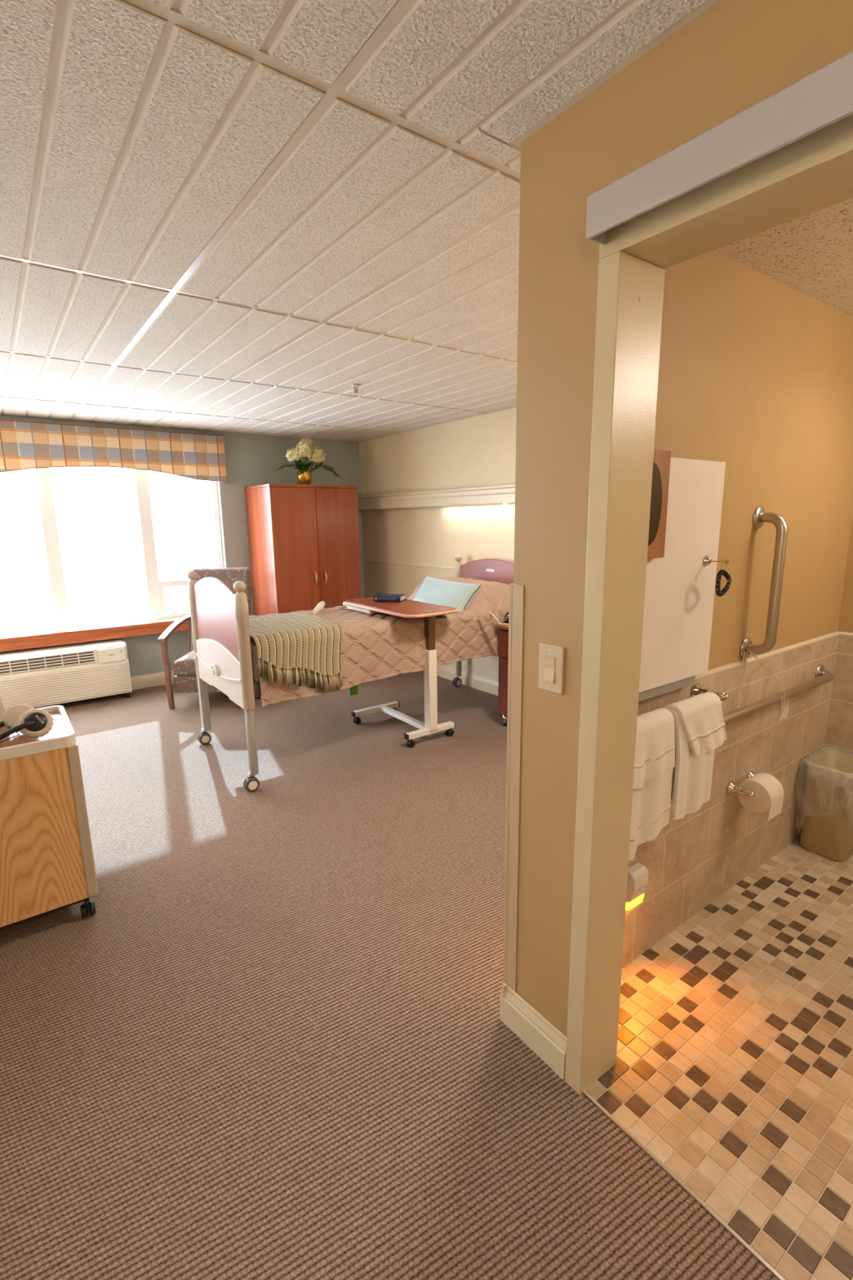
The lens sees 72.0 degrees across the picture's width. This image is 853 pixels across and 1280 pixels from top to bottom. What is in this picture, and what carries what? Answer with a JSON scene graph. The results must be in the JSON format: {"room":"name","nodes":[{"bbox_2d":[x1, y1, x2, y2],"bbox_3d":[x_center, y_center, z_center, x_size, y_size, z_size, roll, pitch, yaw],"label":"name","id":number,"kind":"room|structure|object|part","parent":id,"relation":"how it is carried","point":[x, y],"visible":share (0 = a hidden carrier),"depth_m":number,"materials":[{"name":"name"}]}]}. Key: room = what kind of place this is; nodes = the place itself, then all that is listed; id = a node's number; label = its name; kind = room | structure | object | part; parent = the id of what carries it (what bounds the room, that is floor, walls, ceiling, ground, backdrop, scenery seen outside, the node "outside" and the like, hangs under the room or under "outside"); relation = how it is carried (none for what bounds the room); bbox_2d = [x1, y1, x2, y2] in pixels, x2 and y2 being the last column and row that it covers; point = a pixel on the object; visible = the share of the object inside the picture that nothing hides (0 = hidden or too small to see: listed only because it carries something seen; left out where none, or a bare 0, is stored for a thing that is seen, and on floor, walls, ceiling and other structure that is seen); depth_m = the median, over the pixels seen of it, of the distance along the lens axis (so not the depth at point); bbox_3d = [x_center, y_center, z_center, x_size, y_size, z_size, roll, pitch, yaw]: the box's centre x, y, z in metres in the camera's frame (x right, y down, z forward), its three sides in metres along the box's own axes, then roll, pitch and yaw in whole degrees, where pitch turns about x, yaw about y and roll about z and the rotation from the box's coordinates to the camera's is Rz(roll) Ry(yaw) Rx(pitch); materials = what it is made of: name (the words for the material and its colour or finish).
{"room":"care facility","nodes":[
{"label":"care facility","id":0,"kind":"room"},
{"bbox_2d":[0,415,515,676],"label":"wall","id":1,"kind":"structure","parent":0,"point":[251,460],"depth_m":5.70,"materials":[{"name":"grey paint"}]},
{"bbox_2d":[0,617,182,638],"bbox_3d":[-3.497,-0.011,4.782,3.807,0.020,0.159,-9,14,-35],"label":"window sill","id":2,"kind":"structure","parent":1,"relation":"attached to","point":[177,618],"depth_m":5.15,"materials":[{"name":"wood"}]},
{"bbox_2d":[0,467,223,635],"bbox_3d":[-3.569,-0.762,4.713,3.807,1.520,0.070,-9,14,-35],"label":"window","id":3,"kind":"structure","parent":1,"relation":"attached to","point":[154,588],"depth_m":5.30,"materials":[{"name":"white plastic"}]},
{"bbox_3d":[-3.563,-0.224,4.826,3.707,0.330,0.065,-9,14,-35],"label":"sash","id":4,"kind":"part","parent":3,"relation":"part of","materials":[{"name":"white plastic"}]},
{"bbox_2d":[0,419,226,481],"bbox_3d":[-3.488,-1.461,4.438,3.880,0.413,0.124,-9,14,-35],"label":"window valance","id":5,"kind":"object","parent":1,"relation":"attached to","point":[24,445],"visible":1,"depth_m":4.95,"materials":[{"name":"fabric"}]},
{"bbox_2d":[130,670,175,689],"bbox_3d":[-3.045,0.453,5.214,5.815,0.125,0.014,-9,14,-35],"label":"baseboard","id":6,"kind":"structure","parent":1,"relation":"attached to","point":[150,680],"depth_m":5.52,"materials":[{"name":"beige paint"}]},
{"bbox_2d":[0,0,719,442],"bbox_3d":[-0.926,-1.256,1.884,5.815,0.057,7.264,-9,14,-35],"label":"ceiling","id":7,"kind":"structure","parent":0,"point":[237,216],"depth_m":1.55,"materials":[{"name":"textured acoustic ceiling tile"},{"name":"painted metal grid"}]},
{"bbox_2d":[350,383,360,392],"bbox_3d":[-0.445,-1.583,3.700,0.068,0.042,0.068,-9,14,-35],"label":"sprinkler","id":8,"kind":"object","parent":7,"relation":"attached to","point":[355,385],"visible":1,"depth_m":3.69,"materials":[{"name":"white metal"}]},
{"bbox_2d":[0,671,778,1279],"bbox_3d":[-0.895,1.073,2.362,5.815,0.001,7.264,-9,14,-35],"label":"floor","id":9,"kind":"structure","parent":0,"point":[274,1043],"depth_m":1.75,"materials":[{"name":"brown carpet"}]},
{"bbox_2d":[0,705,98,928],"bbox_3d":[-1.747,0.733,2.202,0.794,0.752,0.477,-9,14,-35],"label":"cart","id":10,"kind":"object","parent":9,"relation":"on","point":[47,864],"visible":1,"depth_m":2.16,"materials":[{"name":"laminate"}]},
{"bbox_2d":[0,693,5,721],"bbox_3d":[-1.786,0.257,2.262,0.276,0.198,0.015,-9,14,-35],"label":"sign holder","id":11,"kind":"object","parent":10,"relation":"on","point":[2,708],"visible":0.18,"depth_m":2.33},
{"bbox_2d":[0,702,53,743],"bbox_3d":[-1.579,0.328,2.111,0.221,0.110,0.373,7,14,34],"label":"headphones","id":12,"kind":"object","parent":10,"relation":"on","point":[32,722],"visible":1,"depth_m":2.17,"materials":[{"name":"beige fabric"}]},
{"bbox_2d":[23,712,47,731],"bbox_3d":[-1.442,0.304,2.167,0.072,0.069,0.050,-9,14,-35],"label":"ear cup","id":13,"kind":"object","parent":12,"relation":"on","point":[33,722],"depth_m":2.16,"materials":[{"name":"black plastic"}]},
{"bbox_3d":[-1.311,0.695,2.241,0.037,0.624,0.026,-9,14,-35],"label":"corner post","id":14,"kind":"part","parent":10,"relation":"part of","materials":[{"name":"beige plastic"}]},
{"bbox_2d":[0,639,132,709],"bbox_3d":[-3.113,0.321,4.950,1.075,0.492,0.280,-9,14,-35],"label":"air conditioner","id":15,"kind":"object","parent":9,"relation":"on","point":[38,677],"visible":1,"depth_m":4.88,"materials":[{"name":"white plastic"}]},
{"bbox_2d":[0,649,96,675],"bbox_3d":[-3.136,0.190,4.762,0.794,0.120,0.025,-9,14,-35],"label":"vent","id":16,"kind":"object","parent":15,"relation":"attached to","point":[48,662],"depth_m":4.79,"materials":[{"name":"white plastic"}]},
{"bbox_2d":[0,662,128,709],"bbox_3d":[-3.031,0.388,4.852,1.015,0.247,0.008,-9,14,-35],"label":"grille","id":17,"kind":"object","parent":15,"relation":"attached to","point":[77,683],"depth_m":4.88,"materials":[{"name":"white plastic"}]},
{"bbox_3d":[-2.712,0.130,5.062,0.210,0.118,0.032,-9,14,-35],"label":"control door","id":18,"kind":"part","parent":15,"relation":"part of","materials":[{"name":"white plastic"}]},
{"bbox_2d":[157,567,254,709],"bbox_3d":[-1.855,-0.041,5.106,0.610,1.105,0.809,-1,12,-1],"label":"armchair","id":19,"kind":"object","parent":9,"relation":"on","point":[185,680],"visible":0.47,"depth_m":4.86,"materials":[{"name":"fabric"}]},
{"bbox_3d":[-2.119,0.279,4.817,0.038,0.600,0.073,-1,12,-1],"label":"leg","id":20,"kind":"part","parent":19,"relation":"part of","materials":[{"name":"brown wood"}]},
{"bbox_3d":[-2.129,-0.100,5.012,0.060,0.125,0.660,-1,12,-1],"label":"armrest","id":21,"kind":"part","parent":19,"relation":"part of","materials":[{"name":"brown wood"}]},
{"bbox_3d":[-1.851,0.164,5.062,0.480,0.170,0.520,-1,12,-1],"label":"seat","id":22,"kind":"part","parent":19,"relation":"part of","materials":[{"name":"fabric"}]},
{"bbox_3d":[-2.134,0.127,5.409,0.036,0.660,0.130,-1,12,-1],"label":"leg","id":23,"kind":"part","parent":19,"relation":"part of","materials":[{"name":"brown wood"}]},
{"bbox_3d":[-1.849,0.314,5.109,0.490,0.138,0.530,-1,12,-1],"label":"seat","id":24,"kind":"part","parent":19,"relation":"part of","materials":[{"name":"fabric"}]},
{"bbox_3d":[-1.864,-0.257,5.336,0.524,0.775,0.272,-1,12,-1],"label":"backrest","id":25,"kind":"part","parent":19,"relation":"part of","materials":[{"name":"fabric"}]},
{"bbox_2d":[244,483,361,615],"bbox_3d":[-1.209,-0.601,5.948,0.914,1.847,0.670,-9,14,-35],"label":"armoire","id":26,"kind":"object","parent":9,"relation":"on","point":[304,540],"visible":0.71,"depth_m":5.62,"materials":[{"name":"brown wood"}]},
{"bbox_3d":[-1.224,-0.558,5.583,0.448,1.729,0.020,-9,14,-35],"label":"door","id":27,"kind":"part","parent":26,"relation":"part of","materials":[{"name":"brown wood"}]},
{"bbox_2d":[296,471,311,484],"bbox_3d":[-1.175,-1.550,5.649,0.140,0.130,0.140,-9,14,-35],"label":"flower vase","id":28,"kind":"object","parent":26,"relation":"on","point":[305,477],"visible":0.83,"depth_m":5.60,"materials":[{"name":"gold metal"}]},
{"bbox_2d":[274,462,300,471],"bbox_3d":[-1.280,-1.607,5.454,0.092,0.119,0.332,10,16,42],"label":"frond","id":29,"kind":"object","parent":28,"relation":"in","point":[289,464],"visible":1,"depth_m":5.43,"materials":[{"name":"green plant"}]},
{"bbox_2d":[285,447,301,471],"bbox_3d":[-1.249,-1.664,5.536,0.143,0.283,0.139,-2,12,-7],"label":"hydrangea","id":30,"kind":"object","parent":28,"relation":"in","point":[291,454],"visible":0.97,"depth_m":5.48,"materials":[{"name":"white plant"}]},
{"bbox_2d":[293,460,313,471],"bbox_3d":[-1.175,-1.660,5.625,0.200,0.109,0.155,-9,14,-35],"label":"foliage","id":31,"kind":"object","parent":28,"relation":"in","point":[302,466],"visible":0.84,"depth_m":5.58,"materials":[{"name":"green plant"}]},
{"bbox_2d":[295,440,313,471],"bbox_3d":[-1.151,-1.704,5.548,0.174,0.353,0.166,-9,14,-35],"label":"hydrangea","id":32,"kind":"object","parent":28,"relation":"in","point":[304,449],"visible":0.98,"depth_m":5.49,"materials":[{"name":"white plant"}]},
{"bbox_2d":[301,436,314,463],"bbox_3d":[-1.151,-1.756,5.680,0.151,0.401,0.160,-9,14,-35],"label":"hydrangea","id":33,"kind":"object","parent":28,"relation":"in","point":[308,439],"visible":0.44,"depth_m":5.62,"materials":[{"name":"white plant"}]},
{"bbox_2d":[307,446,325,471],"bbox_3d":[-1.056,-1.702,5.654,0.166,0.305,0.176,7,14,32],"label":"hydrangea","id":34,"kind":"object","parent":28,"relation":"in","point":[317,457],"visible":0.89,"depth_m":5.60,"materials":[{"name":"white plant"}]},
{"bbox_2d":[310,462,342,479],"bbox_3d":[-0.973,-1.637,5.683,0.333,0.178,0.112,-7,13,-28],"label":"frond","id":35,"kind":"object","parent":28,"relation":"in","point":[318,466],"visible":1,"depth_m":5.68,"materials":[{"name":"green plant"}]},
{"bbox_3d":[-1.065,-0.594,5.660,0.016,0.130,0.041,-9,14,-35],"label":"handle","id":36,"kind":"part","parent":26,"relation":"part of","materials":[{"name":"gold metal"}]},
{"bbox_3d":[-0.981,-0.607,5.720,0.016,0.130,0.041,-9,14,-35],"label":"handle","id":37,"kind":"part","parent":26,"relation":"part of","materials":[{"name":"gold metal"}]},
{"bbox_3d":[-0.858,-0.617,5.847,0.452,1.729,0.020,-9,14,-35],"label":"door","id":38,"kind":"part","parent":26,"relation":"part of","materials":[{"name":"brown wood"}]},
{"bbox_2d":[186,555,514,791],"bbox_3d":[-0.348,0.061,4.260,2.368,1.205,1.035,-9,14,-35],"label":"hospital bed","id":39,"kind":"object","parent":9,"relation":"on","point":[376,646],"visible":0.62,"depth_m":3.79,"materials":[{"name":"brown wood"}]},
{"bbox_3d":[-1.541,-0.108,3.941,0.073,0.715,0.073,-9,14,-35],"label":"post","id":40,"kind":"part","parent":39,"relation":"part of","materials":[{"name":"beige plastic"}]},
{"bbox_3d":[-1.532,0.429,4.050,0.052,0.400,0.055,-9,14,-35],"label":"leg","id":41,"kind":"part","parent":39,"relation":"part of","materials":[{"name":"grey paint"}]},
{"bbox_3d":[-1.273,-0.322,3.521,0.020,0.104,0.882,-9,14,-35],"label":"edge trim","id":42,"kind":"part","parent":39,"relation":"part of","materials":[{"name":"brown plastic"}]},
{"bbox_3d":[-1.270,-0.079,3.571,0.020,0.580,0.875,-9,14,-35],"label":"footboard","id":43,"kind":"part","parent":39,"relation":"part of","materials":[{"name":"brown wood"}]},
{"bbox_3d":[-1.286,0.185,3.611,0.013,0.071,0.875,-9,14,-35],"label":"moulding","id":44,"kind":"part","parent":39,"relation":"part of","materials":[{"name":"plastic"}]},
{"bbox_3d":[-1.267,0.165,3.621,0.044,0.322,0.875,-9,14,-35],"label":"panel","id":45,"kind":"part","parent":39,"relation":"part of","materials":[{"name":"plastic"}]},
{"bbox_3d":[-0.998,0.033,3.218,0.073,0.715,0.073,-9,14,-35],"label":"post","id":46,"kind":"part","parent":39,"relation":"part of","materials":[{"name":"beige plastic"}]},
{"bbox_3d":[-0.991,0.570,3.328,0.052,0.400,0.052,-9,14,-35],"label":"leg","id":47,"kind":"part","parent":39,"relation":"part of","materials":[{"name":"grey paint"}]},
{"bbox_3d":[-0.347,-0.063,4.261,2.170,0.223,0.855,-9,14,-35],"label":"mattress","id":48,"kind":"part","parent":39,"relation":"part of","materials":[{"name":"beige fabric"}]},
{"bbox_2d":[248,613,342,693],"bbox_3d":[-0.908,0.089,3.692,0.631,0.393,0.716,-9,14,-35],"label":"throw blanket","id":49,"kind":"object","parent":39,"relation":"on","point":[304,642],"visible":0.94,"depth_m":3.46,"materials":[{"name":"beige fabric"}]},
{"bbox_2d":[312,600,333,613],"bbox_3d":[-0.764,-0.247,4.292,0.048,0.074,0.433,1,12,7],"label":"remote","id":50,"kind":"object","parent":39,"relation":"on","point":[320,606],"visible":1,"depth_m":4.20,"materials":[{"name":"white plastic"}]},
{"bbox_2d":[248,576,509,706],"bbox_3d":[-0.320,-0.098,4.229,2.157,0.558,1.002,-9,14,-35],"label":"quilt","id":51,"kind":"object","parent":39,"relation":"on","point":[376,646],"depth_m":3.90,"materials":[{"name":"beige fabric"}]},
{"bbox_2d":[413,575,480,611],"bbox_3d":[0.123,-0.321,4.459,0.241,0.282,0.622,-9,14,-35],"label":"throw pillow","id":52,"kind":"object","parent":39,"relation":"on","point":[433,590],"visible":0.6,"depth_m":4.34,"materials":[{"name":"white fabric"}]},
{"bbox_3d":[0.287,-0.402,5.255,0.073,0.715,0.073,-9,14,-35],"label":"post","id":53,"kind":"part","parent":39,"relation":"part of","materials":[{"name":"beige plastic"}]},
{"bbox_3d":[0.294,0.134,5.365,0.052,0.400,0.052,-9,14,-35],"label":"leg","id":54,"kind":"part","parent":39,"relation":"part of","materials":[{"name":"grey paint"}]},
{"bbox_3d":[0.558,-0.373,4.885,0.020,0.580,0.875,-9,14,-35],"label":"headboard","id":55,"kind":"part","parent":39,"relation":"part of","materials":[{"name":"plastic"}]},
{"bbox_3d":[0.554,-0.616,4.835,0.020,0.104,0.882,-9,14,-35],"label":"edge trim","id":56,"kind":"part","parent":39,"relation":"part of","materials":[{"name":"plastic"}]},
{"bbox_3d":[0.529,-0.576,4.859,0.004,0.022,0.100,-9,14,-35],"label":"label plate","id":57,"kind":"part","parent":39,"relation":"part of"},
{"bbox_2d":[342,597,458,747],"bbox_3d":[-0.187,0.204,4.227,0.470,0.934,0.941,-9,14,-35],"label":"table","id":58,"kind":"object","parent":9,"relation":"on","point":[406,608],"visible":0.97,"depth_m":4.01,"materials":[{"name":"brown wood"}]},
{"bbox_3d":[-0.389,-0.242,4.305,0.300,0.037,0.380,-9,14,-35],"label":"tray drawer","id":59,"kind":"part","parent":58,"relation":"part of","materials":[{"name":"white plastic"}]},
{"bbox_2d":[373,593,404,601],"bbox_3d":[-0.272,-0.311,4.325,0.203,0.038,0.150,2,12,13],"label":"book","id":60,"kind":"object","parent":58,"relation":"on","point":[380,597],"visible":1,"depth_m":4.27,"materials":[{"name":"paper"}]},
{"bbox_3d":[-0.181,0.580,4.313,0.450,0.038,0.685,-9,14,-35],"label":"frame","id":61,"kind":"part","parent":58,"relation":"part of","materials":[{"name":"white plastic"}]},
{"bbox_3d":[0.023,-0.025,3.945,0.052,0.290,0.051,-9,14,-35],"label":"post","id":62,"kind":"part","parent":58,"relation":"part of","materials":[{"name":"brown metal"}]},
{"bbox_3d":[0.028,0.340,4.019,0.066,0.565,0.065,-9,14,-35],"label":"post","id":63,"kind":"part","parent":58,"relation":"part of","materials":[{"name":"white plastic"}]},
{"bbox_3d":[0.095,-0.165,3.921,0.065,0.037,0.035,-9,14,-35],"label":"height lever","id":64,"kind":"part","parent":58,"relation":"part of","materials":[{"name":"black plastic"}]},
{"bbox_2d":[495,622,508,726],"bbox_3d":[0.842,0.269,4.262,0.500,0.765,0.485,-9,14,-35],"label":"nightstand","id":65,"kind":"object","parent":9,"relation":"on","point":[504,632],"visible":0.25,"depth_m":4.26,"materials":[{"name":"brown wood"}]},
{"bbox_2d":[488,611,508,624],"bbox_3d":[0.456,-0.183,4.275,0.540,0.124,0.083,6,14,31],"label":"cord","id":66,"kind":"object","parent":65,"relation":"on","point":[489,611],"visible":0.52,"depth_m":4.21,"materials":[{"name":"white plastic"}]},
{"bbox_3d":[0.670,0.469,4.172,0.018,0.213,0.451,-9,14,-35],"label":"drawer","id":67,"kind":"part","parent":65,"relation":"part of","materials":[{"name":"brown wood"}]},
{"bbox_3d":[0.667,0.259,4.129,0.018,0.207,0.451,-9,14,-35],"label":"drawer","id":68,"kind":"part","parent":65,"relation":"part of","materials":[{"name":"brown wood"}]},
{"bbox_3d":[0.665,0.057,4.088,0.018,0.195,0.451,-9,14,-35],"label":"drawer","id":69,"kind":"part","parent":65,"relation":"part of","materials":[{"name":"brown wood"}]},
{"bbox_3d":[0.586,0.584,4.369,0.040,0.088,0.040,-9,14,-35],"label":"leg","id":70,"kind":"part","parent":65,"relation":"part of","materials":[{"name":"silver metal"}]},
{"bbox_2d":[504,611,508,623],"bbox_3d":[0.607,-0.164,4.257,0.086,0.090,0.084,-9,14,-35],"label":"alarm clock","id":71,"kind":"object","parent":65,"relation":"on","point":[506,618],"visible":0.42,"depth_m":4.24,"materials":[{"name":"black plastic"}]},
{"bbox_2d":[582,1090,784,1279],"bbox_3d":[0.719,1.291,1.183,0.006,0.004,1.000,-9,14,-35],"label":"trim","id":72,"kind":"structure","parent":9,"relation":"on","point":[745,1245],"depth_m":1.34,"materials":[{"name":"metal"}]},
{"bbox_2d":[359,407,516,681],"bbox_3d":[0.675,-0.720,4.886,0.100,2.456,4.984,-9,14,-35],"label":"wall","id":73,"kind":"structure","parent":0,"point":[479,451],"depth_m":5.47,"materials":[{"name":"beige paint"}]},
{"bbox_2d":[362,559,454,569],"bbox_3d":[0.667,-0.547,4.838,0.014,0.016,4.704,-9,14,-35],"label":"trim wall moulding","id":74,"kind":"structure","parent":73,"relation":"attached to","point":[427,566],"depth_m":5.92,"materials":[{"name":"beige paint"}]},
{"bbox_2d":[422,664,498,695],"bbox_3d":[0.696,0.443,5.018,0.014,0.125,4.759,-9,14,-35],"label":"baseboard","id":75,"kind":"structure","parent":73,"relation":"attached to","point":[487,685],"depth_m":5.39,"materials":[{"name":"beige paint"}]},
{"bbox_2d":[513,0,852,1036],"bbox_3d":[1.025,0.152,0.612,0.130,2.456,2.505,-9,14,-35],"label":"wall","id":76,"kind":"structure","parent":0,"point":[735,55],"depth_m":1.33,"materials":[{"name":"beige paint"}]},
{"bbox_2d":[538,642,564,694],"bbox_3d":[0.309,0.071,1.467,0.013,0.120,0.078,-9,14,-35],"label":"light switch","id":77,"kind":"object","parent":76,"relation":"attached to","point":[551,660],"visible":1,"depth_m":1.46,"materials":[{"name":"beige plastic"}]},
{"bbox_2d":[564,114,852,1094],"bbox_3d":[0.756,0.265,1.011,0.157,2.082,1.104,-9,14,-35],"label":"door frame","id":78,"kind":"structure","parent":76,"relation":"attached to","point":[813,173],"depth_m":1.30,"materials":[{"name":"beige paint"}]},
{"bbox_2d":[586,50,852,244],"bbox_3d":[0.978,-0.670,0.318,0.073,0.086,2.149,-9,14,-35],"label":"door track","id":79,"kind":"object","parent":76,"relation":"attached to","point":[823,98],"visible":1,"depth_m":0.93,"materials":[{"name":"silver metal"}]},
{"bbox_2d":[584,837,852,1279],"bbox_3d":[1.829,1.238,1.372,2.022,0.002,2.421,-9,14,-35],"label":"floor","id":80,"kind":"structure","parent":0,"point":[733,1068],"depth_m":1.66,"materials":[{"name":"beige tile"}]},
{"bbox_2d":[795,747,852,861],"bbox_3d":[1.859,0.751,2.665,0.318,0.429,0.248,-9,14,-35],"label":"waste bin","id":81,"kind":"object","parent":80,"relation":"on","point":[827,820],"visible":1,"depth_m":2.61,"materials":[{"name":"beige plastic"}]},
{"bbox_2d":[653,249,852,670],"bbox_3d":[1.239,-0.185,2.243,2.190,2.456,0.077,-9,14,-35],"label":"wall","id":82,"kind":"structure","parent":0,"point":[755,378],"depth_m":2.07,"materials":[{"name":"beige paint"}]},
{"bbox_2d":[500,984,506,998],"bbox_3d":[1.169,0.959,2.472,2.334,0.125,0.014,-9,14,-35],"label":"baseboard","id":83,"kind":"structure","parent":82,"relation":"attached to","point":[502,995],"depth_m":1.78,"materials":[{"name":"beige paint"}]},
{"bbox_2d":[503,583,524,992],"bbox_3d":[0.263,0.448,1.667,0.053,1.218,0.052,-9,14,-35],"label":"door frame","id":84,"kind":"structure","parent":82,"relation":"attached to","point":[516,611],"depth_m":1.64,"materials":[{"name":"beige wood"}]},
{"bbox_2d":[499,982,566,1079],"bbox_3d":[0.306,1.127,1.706,0.014,0.125,0.253,-9,14,-35],"label":"baseboard","id":85,"kind":"structure","parent":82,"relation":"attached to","point":[547,1042],"depth_m":1.69,"materials":[{"name":"beige paint"}]},
{"bbox_2d":[638,457,725,702],"bbox_3d":[0.668,-0.166,1.727,0.638,0.711,0.068,-9,14,-35],"label":"upper cabinet","id":86,"kind":"object","parent":82,"relation":"attached to","point":[680,589],"visible":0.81,"depth_m":1.78,"materials":[{"name":"white wood"}]},
{"bbox_2d":[647,449,671,558],"bbox_3d":[0.546,-0.357,1.554,0.284,0.287,0.032,-9,14,-35],"label":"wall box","id":87,"kind":"object","parent":86,"relation":"attached to","point":[661,459],"visible":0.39,"depth_m":1.60,"materials":[{"name":"brown wood"}]},
{"bbox_2d":[710,560,731,596],"bbox_3d":[0.895,-0.192,1.811,0.079,0.110,0.060,-9,14,-35],"label":"key","id":88,"kind":"object","parent":86,"relation":"in","point":[719,593],"visible":1,"depth_m":1.79,"materials":[{"name":"gold metal"}]},
{"bbox_2d":[740,506,788,658],"bbox_3d":[1.224,-0.197,2.115,0.080,0.560,0.103,-9,14,-35],"label":"grab bar","id":89,"kind":"object","parent":82,"relation":"attached to","point":[760,516],"visible":0.98,"depth_m":2.08,"materials":[{"name":"metal"}]},
{"bbox_2d":[715,197,852,317],"bbox_3d":[1.848,-1.008,0.955,1.892,0.030,2.428,-9,14,-35],"label":"ceiling","id":90,"kind":"structure","parent":0,"point":[811,254],"depth_m":1.74,"materials":[{"name":"tile"}]},
{"bbox_2d":[837,516,852,633],"bbox_3d":[2.657,-0.101,1.739,0.083,2.456,2.428,-9,14,-35],"label":"wall","id":91,"kind":"structure","parent":0,"point":[846,620],"depth_m":2.67,"materials":[{"name":"beige paint"}]},
{"bbox_2d":[622,635,852,968],"bbox_3d":[1.872,0.757,1.317,1.892,0.966,2.428,-9,14,-35],"label":"tiles","id":92,"kind":"structure","parent":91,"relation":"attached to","point":[695,859],"depth_m":2.34,"materials":[{"name":"tile"}]},
{"bbox_2d":[625,862,648,910],"bbox_3d":[0.688,0.817,1.934,0.078,0.145,0.045,-9,14,-35],"label":"night light","id":93,"kind":"object","parent":92,"relation":"attached to","point":[637,873],"visible":0.8,"depth_m":1.91,"materials":[{"name":"white plastic"}]},
{"bbox_2d":[673,682,728,717],"bbox_3d":[0.709,0.218,1.792,0.654,0.054,0.107,-9,14,-35],"label":"towel bar","id":94,"kind":"object","parent":92,"relation":"attached to","point":[696,689],"visible":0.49,"depth_m":1.97,"materials":[{"name":"silver metal"}]},
{"bbox_2d":[628,768,672,860],"bbox_3d":[0.609,0.428,1.689,0.285,0.405,0.069,-9,14,-35],"label":"hand towel","id":95,"kind":"object","parent":94,"relation":"hanging from","point":[651,804],"visible":0.27,"depth_m":1.71,"materials":[{"name":"white fabric"}]},
{"bbox_2d":[632,707,675,790],"bbox_3d":[0.613,0.311,1.671,0.240,0.193,0.091,-9,14,-35],"label":"washcloth","id":96,"kind":"object","parent":95,"relation":"on","point":[655,749],"visible":0.63,"depth_m":1.66,"materials":[{"name":"white fabric"}]},
{"bbox_2d":[668,708,714,820],"bbox_3d":[0.833,0.374,1.853,0.240,0.371,0.060,-9,14,-35],"label":"hand towel","id":97,"kind":"object","parent":94,"relation":"hanging from","point":[691,779],"visible":0.6,"depth_m":1.83,"materials":[{"name":"white fabric"}]},
{"bbox_2d":[664,692,727,755],"bbox_3d":[0.855,0.263,1.850,0.286,0.179,0.080,-9,14,-35],"label":"washcloth","id":98,"kind":"object","parent":97,"relation":"on","point":[700,715],"visible":0.8,"depth_m":1.81,"materials":[{"name":"white fabric"}]},
{"bbox_3d":[0.949,0.179,1.968,0.054,0.054,0.102,-9,14,-35],"label":"post","id":99,"kind":"part","parent":94,"relation":"part of","materials":[{"name":"silver metal"}]},
{"bbox_2d":[726,770,755,798],"bbox_3d":[1.269,0.568,2.291,0.206,0.050,0.092,-9,14,-35],"label":"toilet paper holder","id":100,"kind":"object","parent":92,"relation":"attached to","point":[731,787],"visible":0.54,"depth_m":2.25,"materials":[{"name":"silver metal"}]},
{"bbox_3d":[1.206,0.578,2.246,0.050,0.050,0.092,-9,14,-35],"label":"post","id":101,"kind":"part","parent":100,"relation":"part of","materials":[{"name":"silver metal"}]},
{"bbox_3d":[1.332,0.558,2.336,0.050,0.050,0.092,-9,14,-35],"label":"post","id":102,"kind":"part","parent":100,"relation":"part of","materials":[{"name":"silver metal"}]},
{"bbox_2d":[736,773,784,820],"bbox_3d":[1.285,0.594,2.264,0.108,0.138,0.128,-9,14,-35],"label":"toilet paper roll","id":103,"kind":"object","parent":100,"relation":"on","point":[768,790],"visible":0.94,"depth_m":2.23,"materials":[{"name":"white paper"}]},
{"bbox_2d":[736,648,789,770],"bbox_3d":[1.373,0.252,2.295,0.461,0.487,0.113,-9,14,-35],"label":"cord","id":104,"kind":"object","parent":92,"relation":"attached to","point":[784,708],"visible":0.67,"depth_m":2.22,"materials":[{"name":"white plastic"}]},
{"bbox_3d":[1.500,0.276,2.462,0.070,0.113,0.007,-9,14,-35],"label":"plate","id":105,"kind":"part","parent":104,"relation":"part of","materials":[{"name":"white plastic"}]},
{"bbox_2d":[695,631,852,679],"bbox_3d":[1.865,0.276,1.219,1.893,0.015,2.429,-9,14,-35],"label":"cap","id":106,"kind":"object","parent":92,"relation":"on","point":[719,669],"visible":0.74,"depth_m":2.32,"materials":[{"name":"beige paint"}]},
{"bbox_2d":[723,664,834,724],"bbox_3d":[1.307,0.230,2.272,1.255,0.080,0.085,-9,14,-35],"label":"grab bar","id":107,"kind":"object","parent":92,"relation":"attached to","point":[822,677],"visible":0.49,"depth_m":2.27,"materials":[{"name":"metal"}]},
{"label":"outside","id":108,"kind":"structure","parent":0,"visible":0},
{"bbox_2d":[0,542,217,631],"bbox_3d":[-19.574,-3.220,26.504,60.000,0.001,53.900,-9,14,-35],"label":"window pane","id":109,"kind":"structure","parent":108,"point":[104,583],"depth_m":20.13,"materials":[{"name":"glass"}]}
]}

